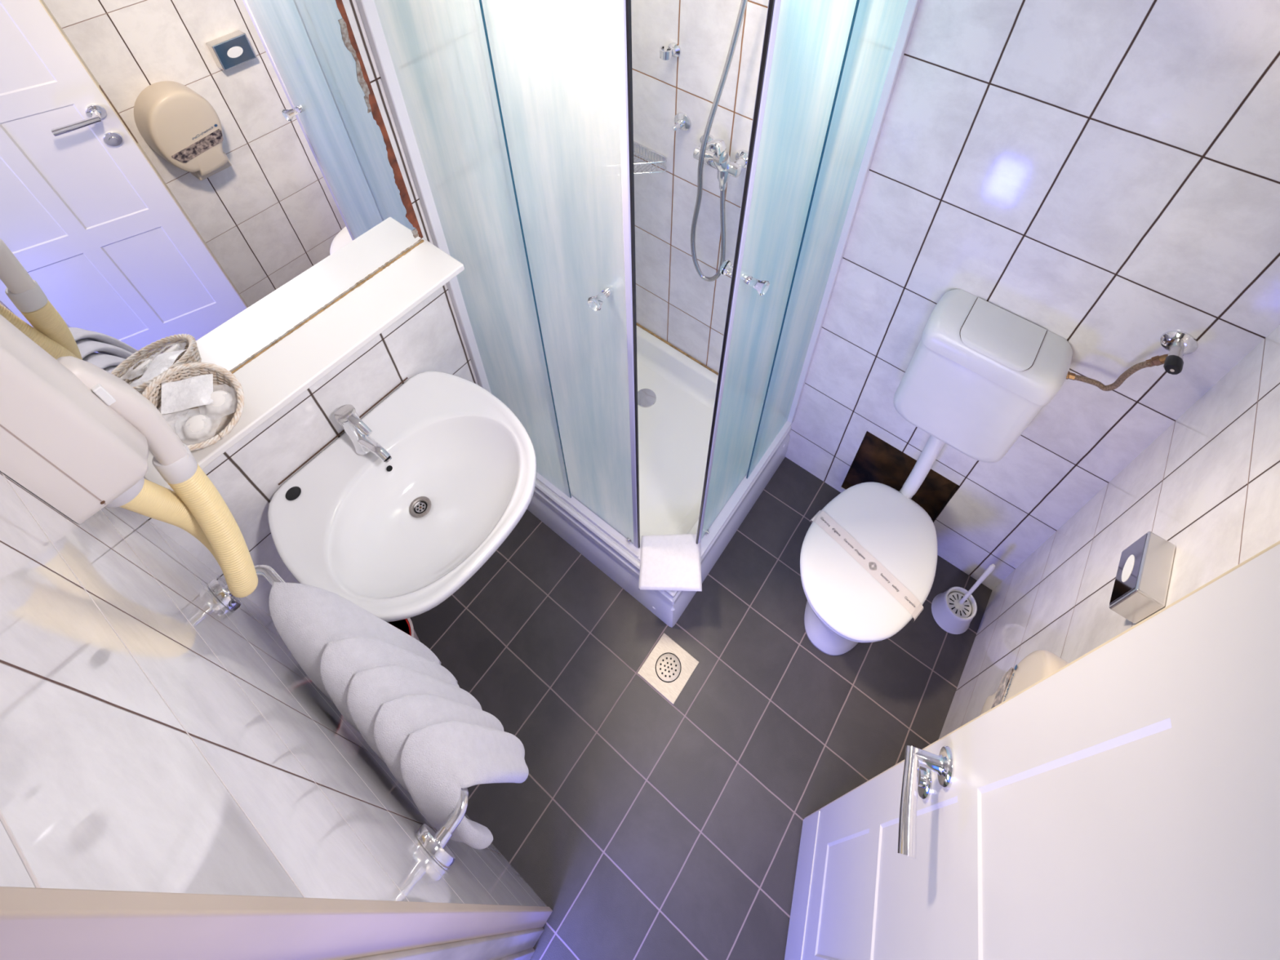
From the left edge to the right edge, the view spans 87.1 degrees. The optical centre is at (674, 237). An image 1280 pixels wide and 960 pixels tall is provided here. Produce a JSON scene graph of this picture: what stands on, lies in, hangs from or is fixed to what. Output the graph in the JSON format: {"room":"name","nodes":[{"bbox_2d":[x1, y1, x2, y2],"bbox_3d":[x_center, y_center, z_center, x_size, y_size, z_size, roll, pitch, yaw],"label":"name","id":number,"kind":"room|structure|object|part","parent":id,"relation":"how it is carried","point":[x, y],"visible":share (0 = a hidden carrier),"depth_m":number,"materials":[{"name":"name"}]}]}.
{"room":"bathroom","nodes":[
{"label":"bathroom","id":0,"kind":"room"},
{"bbox_2d":[0,471,547,906],"bbox_3d":[-0.424,0.842,0.869,1.920,2.780,0.120,28,50,24],"label":"wall","id":1,"kind":"structure","parent":0,"point":[157,735],"depth_m":0.62,"materials":[{"name":"tile"}]},
{"bbox_2d":[0,314,257,597],"bbox_3d":[-0.768,0.305,0.928,0.120,0.890,0.142,28,50,24],"label":"hair dryer","id":2,"kind":"object","parent":1,"relation":"attached to","point":[74,433],"visible":1,"depth_m":0.85,"materials":[{"name":"white plastic"}]},
{"bbox_2d":[91,383,115,405],"bbox_3d":[-0.735,0.202,0.866,0.010,0.036,0.010,28,50,24],"label":"switch","id":3,"kind":"object","parent":2,"relation":"attached to","point":[102,394],"depth_m":0.86,"materials":[{"name":"white plastic"}]},
{"bbox_2d":[0,886,552,959],"bbox_3d":[-0.334,1.029,0.955,0.029,2.400,0.127,28,50,24],"label":"trim","id":4,"kind":"structure","parent":1,"relation":"attached to","point":[36,923],"depth_m":0.45,"materials":[{"name":"beige paint"}]},
{"bbox_2d":[207,564,468,871],"bbox_3d":[-0.625,0.836,1.249,0.714,0.077,0.093,28,50,24],"label":"towel rail","id":5,"kind":"object","parent":1,"relation":"attached to","point":[435,843],"visible":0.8,"depth_m":1.12,"materials":[{"name":"silver metal"}]},
{"bbox_2d":[268,581,528,849],"bbox_3d":[-0.546,0.906,1.332,0.586,0.319,0.186,28,50,24],"label":"hand towel","id":6,"kind":"object","parent":5,"relation":"hanging from","point":[433,736],"visible":0.99,"depth_m":1.24,"materials":[{"name":"white fabric"}]},
{"bbox_2d":[141,0,478,616],"bbox_3d":[-0.660,-0.015,1.716,0.120,2.780,1.790,28,50,24],"label":"wall","id":7,"kind":"structure","parent":0,"point":[429,337],"depth_m":1.64,"materials":[{"name":"tile"}]},
{"bbox_2d":[0,0,423,399],"bbox_3d":[-0.821,-0.125,1.100,0.020,0.923,0.733,28,51,24],"label":"wall mirror","id":8,"kind":"object","parent":7,"relation":"attached to","point":[182,181],"visible":1,"depth_m":1.13,"materials":[{"name":"silver mirror"}]},
{"bbox_2d":[143,237,464,490],"bbox_3d":[-0.764,0.230,1.422,0.158,0.020,0.694,28,50,24],"label":"wall shelf","id":9,"kind":"object","parent":7,"relation":"attached to","point":[273,379],"visible":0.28,"depth_m":1.43,"materials":[{"name":"white laminate"}]},
{"bbox_2d":[142,362,244,451],"bbox_3d":[-0.884,0.319,1.244,0.161,0.097,0.164,-27,52,-26],"label":"wicker basket","id":10,"kind":"object","parent":9,"relation":"on","point":[223,424],"visible":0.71,"depth_m":1.26,"materials":[{"name":"beige wicker"}]},
{"bbox_2d":[158,406,203,439],"bbox_3d":[-0.917,0.336,1.234,0.070,0.027,0.052,10,45,8],"label":"sachet","id":11,"kind":"object","parent":10,"relation":"in","point":[176,420],"visible":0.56,"depth_m":1.23,"materials":[{"name":"white paper"}]},
{"bbox_2d":[160,373,213,413],"bbox_3d":[-0.899,0.288,1.243,0.081,0.029,0.059,-14,47,-16],"label":"sachet","id":12,"kind":"object","parent":10,"relation":"in","point":[195,391],"visible":1,"depth_m":1.24,"materials":[{"name":"white paper"}]},
{"bbox_2d":[183,414,212,439],"bbox_3d":[-0.869,0.346,1.227,0.068,0.030,0.067,1,45,-1],"label":"soap","id":13,"kind":"object","parent":10,"relation":"in","point":[197,426],"visible":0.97,"depth_m":1.22,"materials":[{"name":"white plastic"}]},
{"bbox_2d":[180,382,235,444],"bbox_3d":[-0.896,0.331,1.267,0.127,0.003,0.128,40,54,8],"label":"soap","id":14,"kind":"object","parent":10,"relation":"on","point":[220,421],"depth_m":1.27,"materials":[{"name":"white paint"}]},
{"bbox_2d":[204,390,232,413],"bbox_3d":[-0.851,0.308,1.256,0.069,0.030,0.066,-3,45,-6],"label":"soap","id":15,"kind":"object","parent":10,"relation":"in","point":[222,400],"visible":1,"depth_m":1.25,"materials":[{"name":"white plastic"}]},
{"bbox_2d":[231,240,423,373],"bbox_3d":[-0.809,0.195,1.439,0.008,0.007,0.675,28,51,24],"label":"sealant line","id":16,"kind":"object","parent":9,"relation":"on","point":[420,241],"visible":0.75,"depth_m":1.48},
{"bbox_2d":[267,370,537,622],"bbox_3d":[-0.635,0.664,1.697,0.523,0.179,0.585,28,50,24],"label":"washbasin","id":17,"kind":"object","parent":7,"relation":"attached to","point":[397,538],"visible":0.97,"depth_m":1.68,"materials":[{"name":"white ceramic"}]},
{"bbox_2d":[334,404,391,462],"bbox_3d":[-0.757,0.496,1.652,0.164,0.145,0.054,28,50,24],"label":"mixer tap","id":18,"kind":"object","parent":17,"relation":"on","point":[347,416],"visible":1,"depth_m":1.63,"materials":[{"name":"silver metal"}]},
{"bbox_3d":[-0.764,0.452,1.625,0.067,0.036,0.024,28,50,24],"label":"lever","id":19,"kind":"part","parent":18,"relation":"part of","materials":[{"name":"silver metal"}]},
{"bbox_3d":[-0.744,0.517,1.659,0.119,0.052,0.029,28,50,24],"label":"spout","id":20,"kind":"part","parent":18,"relation":"part of","materials":[{"name":"silver metal"}]},
{"bbox_2d":[410,457,991,959],"bbox_3d":[-0.343,2.107,1.631,2.500,0.080,3.850,28,50,24],"label":"floor","id":21,"kind":"structure","parent":0,"point":[649,827],"depth_m":2.15,"materials":[{"name":"tile"}]},
{"bbox_2d":[386,617,420,641],"bbox_3d":[-0.912,1.331,2.136,0.226,0.270,0.226,28,50,24],"label":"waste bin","id":22,"kind":"object","parent":21,"relation":"on","point":[406,625],"visible":0.06,"depth_m":2.09,"materials":[{"name":"plastic"}]},
{"bbox_2d":[526,323,791,627],"bbox_3d":[-0.096,0.858,2.627,0.816,0.291,0.802,28,50,24],"label":"shower tray","id":23,"kind":"object","parent":21,"relation":"on","point":[677,392],"visible":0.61,"depth_m":2.54,"materials":[{"name":"white ceramic"}]},
{"bbox_2d":[355,0,919,560],"bbox_3d":[-0.055,0.013,1.787,0.823,2.107,0.786,28,50,24],"label":"shower enclosure","id":24,"kind":"object","parent":23,"relation":"on","point":[513,121],"visible":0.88,"depth_m":1.40,"materials":[{"name":"white glass"}]},
{"bbox_3d":[-0.456,0.111,1.682,0.310,2.077,0.005,28,50,24],"label":"fixed panel","id":25,"kind":"part","parent":24,"relation":"part of","materials":[{"name":"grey glass"}]},
{"bbox_3d":[-0.221,0.226,1.573,0.312,2.073,0.005,28,50,24],"label":"sliding door","id":26,"kind":"part","parent":24,"relation":"part of","materials":[{"name":"grey glass"}]},
{"bbox_3d":[-0.151,0.125,1.350,0.033,0.033,0.038,28,50,24],"label":"door knob","id":27,"kind":"part","parent":24,"relation":"part of","materials":[{"name":"clear plastic"}]},
{"bbox_3d":[-0.256,0.978,2.284,0.340,0.007,0.006,28,50,24],"label":"guide rail","id":28,"kind":"part","parent":24,"relation":"part of","materials":[{"name":"white metal"}]},
{"bbox_2d":[690,0,747,281],"bbox_3d":[0.124,-0.311,1.826,0.144,1.312,0.061,19,47,16],"label":"shower hose","id":29,"kind":"object","parent":24,"relation":"in","point":[744,2],"visible":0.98,"depth_m":1.94,"materials":[{"name":"silver metal"}]},
{"bbox_3d":[0.115,0.067,1.370,0.038,0.033,0.033,28,50,24],"label":"door knob","id":30,"kind":"part","parent":24,"relation":"part of","materials":[{"name":"clear plastic"}]},
{"bbox_3d":[0.168,0.095,1.344,0.038,0.033,0.033,28,50,24],"label":"door knob","id":31,"kind":"part","parent":24,"relation":"part of","materials":[{"name":"clear plastic"}]},
{"bbox_3d":[0.213,0.194,1.624,0.005,2.073,0.335,28,50,24],"label":"sliding door","id":32,"kind":"part","parent":24,"relation":"part of","materials":[{"name":"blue glass"}]},
{"bbox_3d":[0.378,0.052,1.775,0.005,2.077,0.295,28,50,24],"label":"fixed panel","id":33,"kind":"part","parent":24,"relation":"part of","materials":[{"name":"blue glass"}]},
{"bbox_2d":[638,533,702,591],"bbox_3d":[-0.012,1.058,2.203,0.201,0.021,0.181,1,45,-1],"label":"bath mat","id":34,"kind":"object","parent":23,"relation":"on","point":[667,562],"visible":0.96,"depth_m":2.19,"materials":[{"name":"white fabric"}]},
{"bbox_2d":[637,632,699,704],"bbox_3d":[-0.019,1.439,2.252,0.149,0.006,0.149,28,50,24],"label":"floor drain","id":35,"kind":"object","parent":21,"relation":"on","point":[668,667],"visible":1,"depth_m":2.25,"materials":[{"name":"metal"}]},
{"bbox_2d":[800,481,937,656],"bbox_3d":[0.644,1.109,2.296,0.387,0.448,0.636,28,50,24],"label":"toilet","id":36,"kind":"object","parent":21,"relation":"on","point":[846,606],"visible":0.96,"depth_m":2.09,"materials":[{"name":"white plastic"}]},
{"bbox_3d":[0.604,1.165,2.275,0.360,0.396,0.480,28,50,24],"label":"bowl","id":37,"kind":"part","parent":36,"relation":"part of","materials":[{"name":"white ceramic"}]},
{"bbox_3d":[0.611,1.016,2.129,0.381,0.023,0.500,28,50,24],"label":"seat","id":38,"kind":"part","parent":36,"relation":"part of","materials":[{"name":"white plastic"}]},
{"bbox_2d":[809,510,923,622],"bbox_3d":[0.594,1.012,2.098,0.049,0.039,0.397,-32,54,-30],"label":"band","id":39,"kind":"object","parent":36,"relation":"on","point":[899,591],"visible":1,"depth_m":2.08,"materials":[{"name":"grey"}]},
{"bbox_2d":[931,586,977,634],"bbox_3d":[0.986,1.298,2.356,0.135,0.116,0.135,28,50,24],"label":"brush holder","id":40,"kind":"object","parent":21,"relation":"on","point":[948,620],"visible":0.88,"depth_m":2.34,"materials":[{"name":"white plastic"}]},
{"bbox_2d":[947,564,995,617],"bbox_3d":[0.995,1.207,2.266,0.093,0.333,0.083,-5,46,-8],"label":"toilet brush","id":41,"kind":"object","parent":40,"relation":"in","point":[958,602],"visible":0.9,"depth_m":2.32,"materials":[{"name":"white plastic"}]},
{"bbox_3d":[1.010,1.172,2.257,0.017,0.270,0.071,35,54,29],"label":"brush handle","id":42,"kind":"part","parent":41,"relation":"part of","materials":[{"name":"white plastic"}]},
{"bbox_2d":[631,0,1279,590],"bbox_3d":[0.559,-0.092,1.844,1.920,2.780,0.120,28,50,24],"label":"wall","id":43,"kind":"structure","parent":0,"point":[1104,175],"depth_m":1.58,"materials":[{"name":"tile"}]},
{"bbox_2d":[633,141,666,174],"bbox_3d":[-0.139,-0.229,2.161,0.179,0.045,0.176,28,50,24],"label":"basket","id":44,"kind":"object","parent":43,"relation":"attached to","point":[660,162],"visible":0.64,"depth_m":2.19,"materials":[{"name":"silver metal"}]},
{"bbox_2d":[659,42,680,60],"bbox_3d":[-0.015,-0.513,1.870,0.044,0.042,0.054,28,50,24],"label":"holder","id":45,"kind":"object","parent":43,"relation":"attached to","point":[673,49],"visible":1,"depth_m":1.86,"materials":[{"name":"silver metal"}]},
{"bbox_3d":[-0.006,-0.520,1.878,0.042,0.042,0.026,28,50,24],"label":"wall plate","id":46,"kind":"part","parent":45,"relation":"part of","materials":[{"name":"silver metal"}]},
{"bbox_2d":[671,112,691,131],"bbox_3d":[0.012,-0.336,2.016,0.060,0.060,0.050,28,50,24],"label":"valve","id":47,"kind":"object","parent":43,"relation":"attached to","point":[682,122],"visible":1,"depth_m":2.01,"materials":[{"name":"silver metal"}]},
{"bbox_2d":[693,133,748,187],"bbox_3d":[0.123,-0.234,1.948,0.186,0.148,0.114,28,50,24],"label":"shower mixer","id":48,"kind":"object","parent":43,"relation":"attached to","point":[720,160],"visible":0.81,"depth_m":1.92,"materials":[{"name":"silver metal"}]},
{"bbox_3d":[0.104,-0.248,1.902,0.080,0.064,0.056,28,50,24],"label":"lever","id":49,"kind":"part","parent":48,"relation":"part of","materials":[{"name":"silver metal"}]},
{"bbox_2d":[893,288,1072,498],"bbox_3d":[0.796,0.551,1.975,0.333,0.892,0.165,28,50,24],"label":"toilet cistern","id":50,"kind":"object","parent":43,"relation":"attached to","point":[979,373],"visible":1,"depth_m":1.71,"materials":[{"name":"white plastic"}]},
{"bbox_3d":[0.808,0.267,1.691,0.333,0.080,0.165,28,50,24],"label":"cistern lid","id":51,"kind":"part","parent":50,"relation":"part of","materials":[{"name":"white plastic"}]},
{"bbox_3d":[0.811,0.242,1.669,0.173,0.020,0.154,28,50,24],"label":"flush plate","id":52,"kind":"part","parent":50,"relation":"part of","materials":[{"name":"white plastic"}]},
{"bbox_2d":[1158,330,1198,374],"bbox_3d":[1.090,0.258,1.463,0.068,0.068,0.092,28,50,24],"label":"angle valve","id":53,"kind":"object","parent":43,"relation":"attached to","point":[1179,344],"visible":1,"depth_m":1.47,"materials":[{"name":"silver metal"}]},
{"bbox_2d":[1066,355,1164,391],"bbox_3d":[1.007,0.303,1.557,0.152,0.171,0.022,22,48,18],"label":"hose","id":54,"kind":"object","parent":53,"relation":"attached to","point":[1154,361],"visible":0.98,"depth_m":1.56,"materials":[{"name":"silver metal"}]},
{"bbox_2d":[1158,354,1168,363],"bbox_3d":[1.078,0.265,1.471,0.034,0.035,0.019,18,47,15],"label":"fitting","id":55,"kind":"object","parent":53,"relation":"attached to","point":[1162,358],"depth_m":1.47,"materials":[{"name":"gold metal"}]},
{"bbox_3d":[1.072,0.275,1.446,0.033,0.033,0.031,28,50,24],"label":"valve knob","id":56,"kind":"part","parent":53,"relation":"part of","materials":[{"name":"black plastic"}]},
{"bbox_2d":[938,324,1279,739],"bbox_3d":[0.794,0.765,0.997,0.120,2.780,1.790,28,50,24],"label":"wall","id":57,"kind":"structure","parent":0,"point":[1208,486],"depth_m":1.47,"materials":[{"name":"tile"}]},
{"bbox_2d":[979,649,1069,715],"bbox_3d":[0.680,0.949,1.278,0.129,0.393,0.238,28,50,24],"label":"dispenser","id":58,"kind":"object","parent":57,"relation":"attached to","point":[1038,664],"visible":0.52,"depth_m":1.28,"materials":[{"name":"beige plastic"}]},
{"bbox_2d":[784,540,1279,959],"bbox_3d":[0.314,1.082,0.942,0.106,2.369,0.624,14,46,11],"label":"door","id":59,"kind":"structure","parent":57,"relation":"in","point":[1123,803],"depth_m":0.65,"materials":[{"name":"white paint"}]},
{"bbox_3d":[0.358,0.822,0.979,0.056,0.031,0.134,15,46,13],"label":"lever handle","id":60,"kind":"part","parent":59,"relation":"part of","materials":[{"name":"silver metal"}]},
{"bbox_2d":[1109,531,1175,623],"bbox_3d":[0.893,0.649,1.286,0.050,0.106,0.134,28,50,24],"label":"dispenser","id":61,"kind":"object","parent":57,"relation":"attached to","point":[1142,580],"visible":1,"depth_m":1.26,"materials":[{"name":"silver metal"}]},
{"bbox_3d":[0.874,0.638,1.296,0.002,0.096,0.122,28,50,24],"label":"plate","id":62,"kind":"part","parent":61,"relation":"part of","materials":[{"name":"silver metal"}]}
]}

